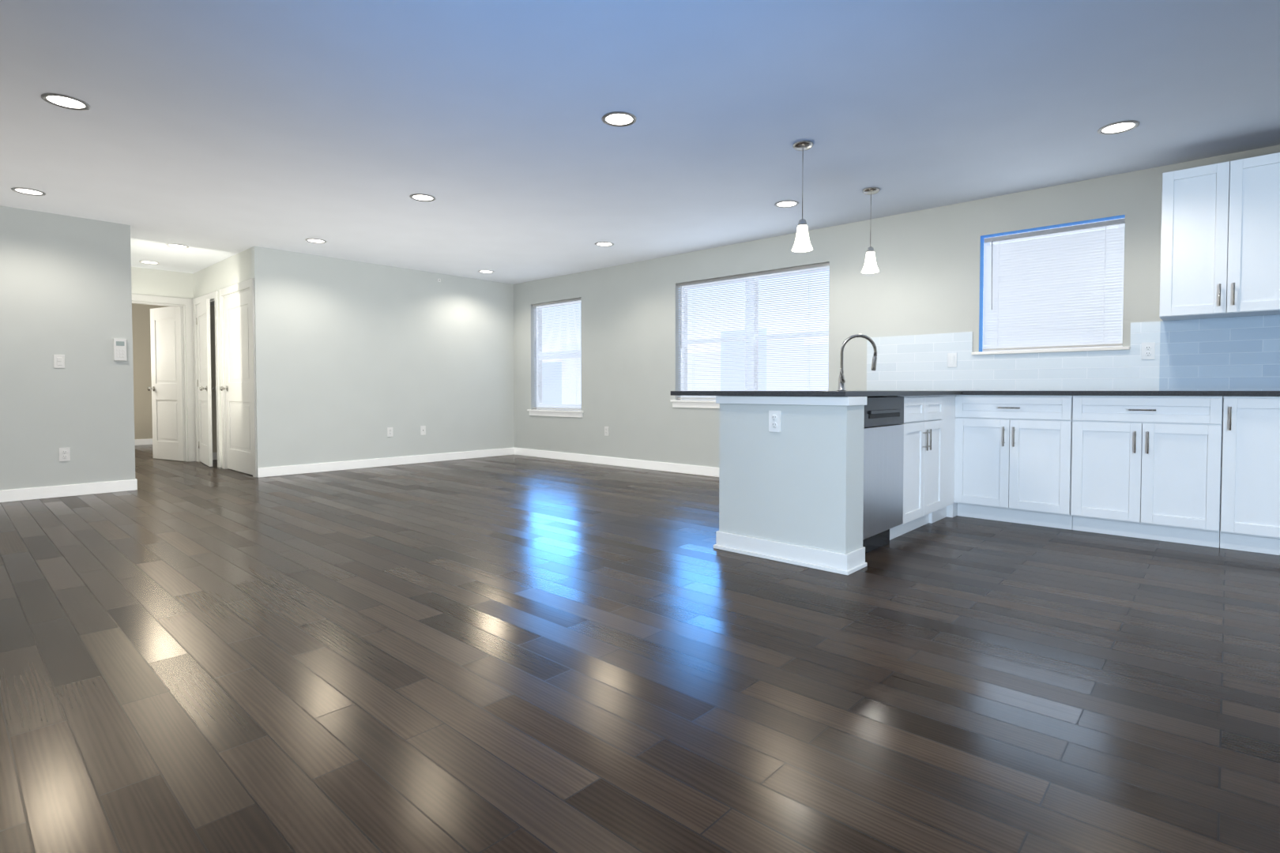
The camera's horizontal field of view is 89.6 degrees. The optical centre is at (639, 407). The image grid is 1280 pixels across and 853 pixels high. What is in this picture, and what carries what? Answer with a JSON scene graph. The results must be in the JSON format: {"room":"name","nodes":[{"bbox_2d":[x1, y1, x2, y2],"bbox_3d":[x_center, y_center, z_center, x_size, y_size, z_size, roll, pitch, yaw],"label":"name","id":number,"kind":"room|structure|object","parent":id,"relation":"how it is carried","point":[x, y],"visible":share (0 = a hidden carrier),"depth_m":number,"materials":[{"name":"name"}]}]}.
{"room":"kitchen","nodes":[
{"label":"kitchen","id":0,"kind":"room"},
{"bbox_2d":[0,205,135,490],"bbox_3d":[-6.038,-0.415,4.590,0.120,2.450,3.850,1,2,42],"label":"wall","id":1,"kind":"structure","parent":0,"point":[65,286],"depth_m":5.62,"materials":[{"name":"paint"}]},
{"bbox_2d":[53,354,64,368],"bbox_3d":[-5.035,-0.397,5.591,0.011,0.116,0.072,1,2,42],"label":"light switch","id":2,"kind":"object","parent":1,"relation":"attached to","point":[58,361],"visible":1,"depth_m":5.59,"materials":[{"name":"white plastic"}]},
{"bbox_2d":[59,447,70,461],"bbox_3d":[-5.022,0.413,5.628,0.010,0.116,0.072,1,2,42],"label":"electrical outlet","id":3,"kind":"object","parent":1,"relation":"attached to","point":[64,454],"visible":1,"depth_m":5.63,"materials":[{"name":"white plastic"}]},
{"bbox_2d":[113,338,126,361],"bbox_3d":[-4.750,-0.524,5.891,0.023,0.200,0.090,1,2,42],"label":"thermostat","id":4,"kind":"object","parent":1,"relation":"attached to","point":[119,349],"visible":1,"depth_m":5.88,"materials":[{"name":"white plastic"}]},
{"bbox_2d":[131,303,167,439],"bbox_3d":[-8.799,-0.573,10.596,0.100,2.450,5.200,1,2,42],"label":"wall","id":5,"kind":"structure","parent":0,"point":[141,367],"depth_m":10.91,"materials":[{"name":"beige paint"}]},
{"bbox_2d":[131,267,193,455],"bbox_3d":[-6.229,-0.507,8.087,0.120,2.450,1.300,1,2,42],"label":"wall","id":6,"kind":"structure","parent":0,"point":[159,283],"depth_m":8.17,"materials":[{"name":"paint"}]},
{"bbox_2d":[146,306,185,461],"bbox_3d":[-6.277,-0.310,8.529,0.739,2.018,0.285,1,2,42],"label":"door leaf","id":7,"kind":"structure","parent":6,"relation":"in","point":[167,380],"depth_m":8.52,"materials":[{"name":"paint"}]},
{"bbox_2d":[131,290,220,467],"bbox_3d":[-5.772,-0.332,7.814,1.201,2.115,1.126,1,2,42],"label":"door frame","id":8,"kind":"structure","parent":6,"relation":"attached to","point":[189,377],"depth_m":8.36,"materials":[{"name":"paint"}]},
{"bbox_2d":[210,304,217,459],"bbox_3d":[-4.667,-0.506,8.063,2.300,2.450,0.770,1,2,42],"label":"wall","id":9,"kind":"structure","parent":0,"point":[213,381],"depth_m":8.60,"materials":[{"name":"paint"}]},
{"bbox_2d":[195,298,215,466],"bbox_3d":[-5.467,-0.297,8.033,0.821,2.018,0.195,1,2,42],"label":"door leaf","id":10,"kind":"structure","parent":9,"relation":"in","point":[204,380],"depth_m":7.94,"materials":[{"name":"paint"}]},
{"bbox_2d":[192,248,251,467],"bbox_3d":[-4.993,-0.498,7.758,2.390,2.450,0.120,1,2,42],"label":"wall","id":11,"kind":"structure","parent":0,"point":[231,270],"depth_m":7.65,"materials":[{"name":"paint"}]},
{"bbox_2d":[219,289,252,474],"bbox_3d":[-4.502,-0.277,7.264,0.962,2.018,0.187,1,2,42],"label":"door leaf","id":12,"kind":"structure","parent":11,"relation":"in","point":[238,375],"depth_m":7.26,"materials":[{"name":"paint"}]},
{"bbox_2d":[219,278,256,477],"bbox_3d":[-4.479,-0.319,7.294,1.170,2.115,0.152,1,2,42],"label":"door frame","id":13,"kind":"structure","parent":11,"relation":"attached to","point":[245,284],"depth_m":7.17,"materials":[{"name":"paint"}]},
{"bbox_2d":[250,246,514,478],"bbox_3d":[-2.988,-0.507,8.107,0.120,2.450,3.340,1,2,42],"label":"wall","id":14,"kind":"structure","parent":0,"point":[354,360],"depth_m":7.78,"materials":[{"name":"paint"}]},
{"bbox_2d":[0,438,719,502],"bbox_3d":[-2.885,0.757,4.721,16.600,0.100,8.250,1,2,42],"label":"baseboard","id":15,"kind":"structure","parent":14,"relation":"attached to","point":[40,493],"depth_m":7.40,"materials":[{"name":"paint"}]},
{"bbox_2d":[387,427,393,436],"bbox_3d":[-3.074,0.307,7.937,0.010,0.116,0.072,1,2,42],"label":"electrical outlet","id":16,"kind":"object","parent":14,"relation":"attached to","point":[389,432],"visible":1,"depth_m":7.93,"materials":[{"name":"white plastic"}]},
{"bbox_2d":[420,425,425,435],"bbox_3d":[-2.778,0.299,8.262,0.007,0.116,0.072,1,2,42],"label":"electrical outlet","id":17,"kind":"object","parent":14,"relation":"attached to","point":[423,430],"visible":1,"depth_m":8.26,"materials":[{"name":"white plastic"}]},
{"bbox_2d":[0,444,1279,852],"bbox_3d":[-2.942,0.834,4.809,17.200,0.060,8.700,1,2,42],"label":"floor","id":18,"kind":"structure","parent":0,"point":[510,655],"depth_m":2.08,"materials":[{"name":"brown wood"}]},
{"bbox_2d":[862,396,903,553],"bbox_3d":[1.153,0.382,3.874,0.656,0.893,0.596,1,2,42],"label":"dishwasher","id":19,"kind":"object","parent":18,"relation":"on","point":[883,445],"visible":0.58,"depth_m":3.66,"materials":[{"name":"silver metal"}]},
{"bbox_2d":[884,395,943,540],"bbox_3d":[1.608,0.368,4.374,0.686,0.896,0.748,1,2,42],"label":"base cabinet","id":20,"kind":"object","parent":18,"relation":"on","point":[923,457],"visible":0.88,"depth_m":4.14,"materials":[{"name":"paint"}]},
{"bbox_2d":[928,395,956,523],"bbox_3d":[2.167,0.350,5.027,0.634,0.896,0.966,1,2,42],"label":"base cabinet","id":21,"kind":"object","parent":18,"relation":"on","point":[949,510],"visible":0.17,"depth_m":4.60,"materials":[{"name":"paint"}]},
{"bbox_2d":[670,391,964,396],"bbox_3d":[1.245,-0.094,4.299,1.138,0.028,1.890,1,2,42],"label":"countertop","id":22,"kind":"structure","parent":21,"relation":"on","point":[875,393],"depth_m":3.59,"materials":[{"name":"stone"}]},
{"bbox_2d":[836,334,877,391],"bbox_3d":[1.502,-0.310,4.483,0.223,0.396,0.212,1,2,42],"label":"faucet","id":23,"kind":"object","parent":22,"relation":"on","point":[841,384],"visible":1,"depth_m":4.48,"materials":[{"name":"silver metal"}]},
{"bbox_2d":[953,395,1075,530],"bbox_3d":[2.757,0.360,4.680,0.715,0.896,0.682,1,2,42],"label":"base cabinet","id":24,"kind":"object","parent":18,"relation":"on","point":[1013,453],"visible":0.96,"depth_m":4.44,"materials":[{"name":"paint"}]},
{"bbox_2d":[1070,395,1223,548],"bbox_3d":[3.291,0.372,4.193,0.727,0.896,0.682,1,2,42],"label":"base cabinet","id":25,"kind":"object","parent":18,"relation":"on","point":[1146,467],"visible":0.92,"depth_m":3.95,"materials":[{"name":"paint"}]},
{"bbox_2d":[964,391,1279,396],"bbox_3d":[3.747,-0.080,3.771,5.547,0.028,0.673,1,2,42],"label":"countertop","id":26,"kind":"structure","parent":25,"relation":"on","point":[1260,393],"depth_m":3.96,"materials":[{"name":"stone"}]},
{"bbox_2d":[1219,395,1279,555],"bbox_3d":[3.731,0.383,3.792,0.460,0.896,0.682,1,2,42],"label":"base cabinet","id":27,"kind":"object","parent":18,"relation":"on","point":[1250,505],"visible":1,"depth_m":3.65,"materials":[{"name":"paint"}]},
{"bbox_2d":[0,0,1279,284],"bbox_3d":[-2.942,-1.695,4.743,17.200,0.100,8.700,1,2,42],"label":"ceiling","id":28,"kind":"structure","parent":0,"point":[208,133],"depth_m":3.55,"materials":[{"name":"paint"}]},
{"bbox_2d":[11,187,46,195],"bbox_3d":[-4.671,-1.645,4.928,0.196,0.008,0.196,1,2,42],"label":"recessed light","id":29,"kind":"object","parent":28,"relation":"in","point":[28,191],"visible":1,"depth_m":4.93,"materials":[{"name":"white plastic"}]},
{"bbox_2d":[41,93,90,110],"bbox_3d":[-3.023,-1.605,3.396,0.196,0.008,0.196,1,2,42],"label":"recessed light","id":30,"kind":"object","parent":28,"relation":"in","point":[66,102],"visible":1,"depth_m":3.39,"materials":[{"name":"white plastic"}]},
{"bbox_2d":[139,260,159,264],"bbox_3d":[-5.829,-1.717,7.663,0.196,0.008,0.196,1,2,42],"label":"recessed light","id":31,"kind":"object","parent":28,"relation":"in","point":[149,262],"visible":1,"depth_m":7.68,"materials":[{"name":"white plastic"}]},
{"bbox_2d":[165,244,188,248],"bbox_3d":[-4.869,-1.694,6.787,0.196,0.008,0.196,1,2,42],"label":"recessed light","id":32,"kind":"object","parent":28,"relation":"in","point":[176,246],"visible":1,"depth_m":6.79,"materials":[{"name":"white plastic"}]},
{"bbox_2d":[304,238,326,243],"bbox_3d":[-3.294,-1.688,6.554,0.196,0.008,0.196,1,2,42],"label":"recessed light","id":33,"kind":"object","parent":28,"relation":"in","point":[315,240],"visible":1,"depth_m":6.55,"materials":[{"name":"white plastic"}]},
{"bbox_2d":[409,193,436,201],"bbox_3d":[-1.712,-1.649,5.083,0.196,0.008,0.196,1,2,42],"label":"recessed light","id":34,"kind":"object","parent":28,"relation":"in","point":[421,197],"visible":1,"depth_m":5.08,"materials":[{"name":"white plastic"}]},
{"bbox_2d":[478,270,493,273],"bbox_3d":[-1.970,-1.732,8.256,0.196,0.008,0.196,1,2,42],"label":"recessed light","id":35,"kind":"object","parent":28,"relation":"in","point":[486,271],"visible":0.96,"depth_m":8.24,"materials":[{"name":"white plastic"}]},
{"bbox_2d":[594,241,613,246],"bbox_3d":[-0.370,-1.692,6.701,0.196,0.008,0.196,1,2,42],"label":"recessed light","id":36,"kind":"object","parent":28,"relation":"in","point":[604,244],"visible":0.98,"depth_m":6.69,"materials":[{"name":"white plastic"}]},
{"bbox_2d":[602,111,636,127],"bbox_3d":[-0.116,-1.611,3.613,0.196,0.008,0.196,1,2,42],"label":"recessed light","id":37,"kind":"object","parent":28,"relation":"in","point":[618,118],"visible":1,"depth_m":3.61,"materials":[{"name":"white plastic"}]},
{"bbox_2d":[774,200,798,207],"bbox_3d":[1.196,-1.654,5.258,0.196,0.008,0.196,1,2,42],"label":"recessed light","id":38,"kind":"object","parent":28,"relation":"in","point":[785,204],"visible":1,"depth_m":5.26,"materials":[{"name":"white plastic"}]},
{"bbox_2d":[791,140,813,252],"bbox_3d":[1.006,-1.300,3.991,0.128,0.650,0.128,1,2,42],"label":"pendant light","id":39,"kind":"object","parent":28,"relation":"hanging from","point":[802,243],"visible":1,"depth_m":3.97,"materials":[{"name":"white glass"}]},
{"bbox_2d":[861,187,879,273],"bbox_3d":[1.751,-1.338,4.895,0.128,0.620,0.128,1,2,42],"label":"pendant light","id":40,"kind":"object","parent":28,"relation":"hanging from","point":[870,265],"visible":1,"depth_m":4.87,"materials":[{"name":"white glass"}]},
{"bbox_2d":[1097,120,1139,135],"bbox_3d":[2.766,-1.614,3.730,0.196,0.008,0.196,1,2,42],"label":"recessed light","id":41,"kind":"object","parent":28,"relation":"in","point":[1119,127],"visible":0.98,"depth_m":3.73,"materials":[{"name":"white plastic"}]},
{"bbox_2d":[719,395,864,554],"bbox_3d":[1.613,0.365,4.462,0.780,0.896,2.548,1,2,42],"label":"wall","id":42,"kind":"structure","parent":0,"point":[798,480],"depth_m":3.45,"materials":[{"name":"paint"}]},
{"bbox_2d":[713,395,716,549],"bbox_3d":[1.306,0.358,4.724,0.024,0.896,2.572,1,2,42],"label":"baseboard","id":43,"kind":"structure","parent":42,"relation":"attached to","point":[715,545],"depth_m":3.79,"materials":[{"name":"paint"}]},
{"bbox_2d":[768,410,780,432],"bbox_3d":[0.735,0.078,3.522,0.072,0.116,0.010,1,2,42],"label":"outlet","id":44,"kind":"object","parent":42,"relation":"attached to","point":[774,421],"visible":1,"depth_m":3.52,"materials":[{"name":"white plastic"}]},
{"bbox_2d":[716,395,855,575],"bbox_3d":[0.757,0.390,3.502,0.800,0.896,0.026,1,2,42],"label":"baseboard","id":45,"kind":"structure","parent":42,"relation":"attached to","point":[848,563],"depth_m":3.46,"materials":[{"name":"paint"}]},
{"bbox_2d":[855,396,867,569],"bbox_3d":[0.948,0.387,3.640,0.704,0.896,0.022,1,2,42],"label":"baseboard","id":46,"kind":"structure","parent":42,"relation":"attached to","point":[860,564],"depth_m":3.36,"materials":[{"name":"paint"}]},
{"bbox_2d":[513,144,1279,467],"bbox_3d":[2.208,-0.446,5.774,10.940,2.450,0.220,1,2,42],"label":"wall","id":47,"kind":"structure","parent":0,"point":[924,280],"depth_m":6.02,"materials":[{"name":"paint"}]},
{"bbox_2d":[527,409,583,417],"bbox_3d":[-1.123,0.084,8.726,1.130,0.085,0.135,1,2,42],"label":"window sill","id":48,"kind":"structure","parent":47,"relation":"attached to","point":[566,413],"depth_m":8.65,"materials":[{"name":"paint"}]},
{"bbox_2d":[536,300,581,410],"bbox_3d":[-1.054,-0.695,8.782,1.039,1.469,0.071,1,2,42],"label":"window","id":49,"kind":"structure","parent":47,"relation":"in","point":[560,393],"depth_m":8.85,"materials":[{"name":"white glass"}]},
{"bbox_2d":[532,297,581,410],"bbox_3d":[-1.119,-0.699,8.710,1.032,1.457,0.044,1,2,42],"label":"window blind","id":50,"kind":"object","parent":49,"relation":"attached to","point":[551,303],"visible":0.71,"depth_m":8.74,"materials":[{"name":"white plastic"}]},
{"bbox_2d":[604,426,608,436],"bbox_3d":[-0.418,0.300,8.036,0.072,0.116,0.010,1,2,42],"label":"outlet","id":51,"kind":"object","parent":47,"relation":"attached to","point":[606,431],"visible":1,"depth_m":8.03,"materials":[{"name":"white plastic"}]},
{"bbox_2d":[670,399,719,408],"bbox_3d":[1.103,-0.023,6.689,1.940,0.085,0.135,1,2,42],"label":"window sill","id":52,"kind":"structure","parent":47,"relation":"attached to","point":[696,404],"depth_m":7.08,"materials":[{"name":"paint"}]},
{"bbox_2d":[681,266,829,400],"bbox_3d":[1.169,-0.722,6.744,1.849,1.309,0.081,1,2,42],"label":"window","id":53,"kind":"structure","parent":47,"relation":"in","point":[822,382],"depth_m":6.70,"materials":[{"name":"white glass"}]},
{"bbox_2d":[677,262,829,399],"bbox_3d":[1.107,-0.726,6.676,1.842,1.297,0.044,1,2,42],"label":"window blind","id":54,"kind":"object","parent":53,"relation":"attached to","point":[783,270],"visible":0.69,"depth_m":6.61,"materials":[{"name":"white plastic"}]},
{"bbox_2d":[971,346,1129,354],"bbox_3d":[3.077,-0.422,4.876,1.015,0.022,0.135,1,2,42],"label":"window sill","id":55,"kind":"structure","parent":47,"relation":"attached to","point":[1089,349],"depth_m":4.79,"materials":[{"name":"paint"}]},
{"bbox_2d":[978,214,1125,351],"bbox_3d":[3.088,-0.896,4.876,0.924,0.924,0.096,1,2,42],"label":"window","id":56,"kind":"structure","parent":47,"relation":"in","point":[981,290],"depth_m":5.15,"materials":[{"name":"blue"}]},
{"bbox_2d":[982,218,1125,350],"bbox_3d":[3.087,-0.891,4.864,0.901,0.892,0.044,1,2,42],"label":"window blind","id":57,"kind":"object","parent":56,"relation":"attached to","point":[1066,291],"visible":0.92,"depth_m":4.84,"materials":[{"name":"white plastic"}]},
{"bbox_2d":[866,314,1279,391],"bbox_3d":[4.027,-0.337,3.960,5.397,0.474,0.007,1,2,42],"label":"backsplash","id":58,"kind":"structure","parent":47,"relation":"attached to","point":[1232,354],"depth_m":4.56,"materials":[{"name":"tile"}]},
{"bbox_2d":[947,353,956,367],"bbox_3d":[2.560,-0.386,5.286,0.072,0.116,0.011,1,2,42],"label":"light switch","id":59,"kind":"object","parent":58,"relation":"attached to","point":[951,359],"visible":1,"depth_m":5.28,"materials":[{"name":"white plastic"}]},
{"bbox_2d":[1141,342,1155,359],"bbox_3d":[3.494,-0.386,4.434,0.072,0.116,0.010,1,2,42],"label":"outlet","id":60,"kind":"object","parent":58,"relation":"attached to","point":[1148,351],"visible":1,"depth_m":4.43,"materials":[{"name":"white plastic"}]},
{"bbox_2d":[1159,152,1279,320],"bbox_3d":[3.672,-1.036,4.025,0.640,0.920,0.362,1,2,42],"label":"upper cabinet","id":61,"kind":"object","parent":47,"relation":"attached to","point":[1220,245],"visible":1,"depth_m":3.94,"materials":[{"name":"paint"}]}
]}

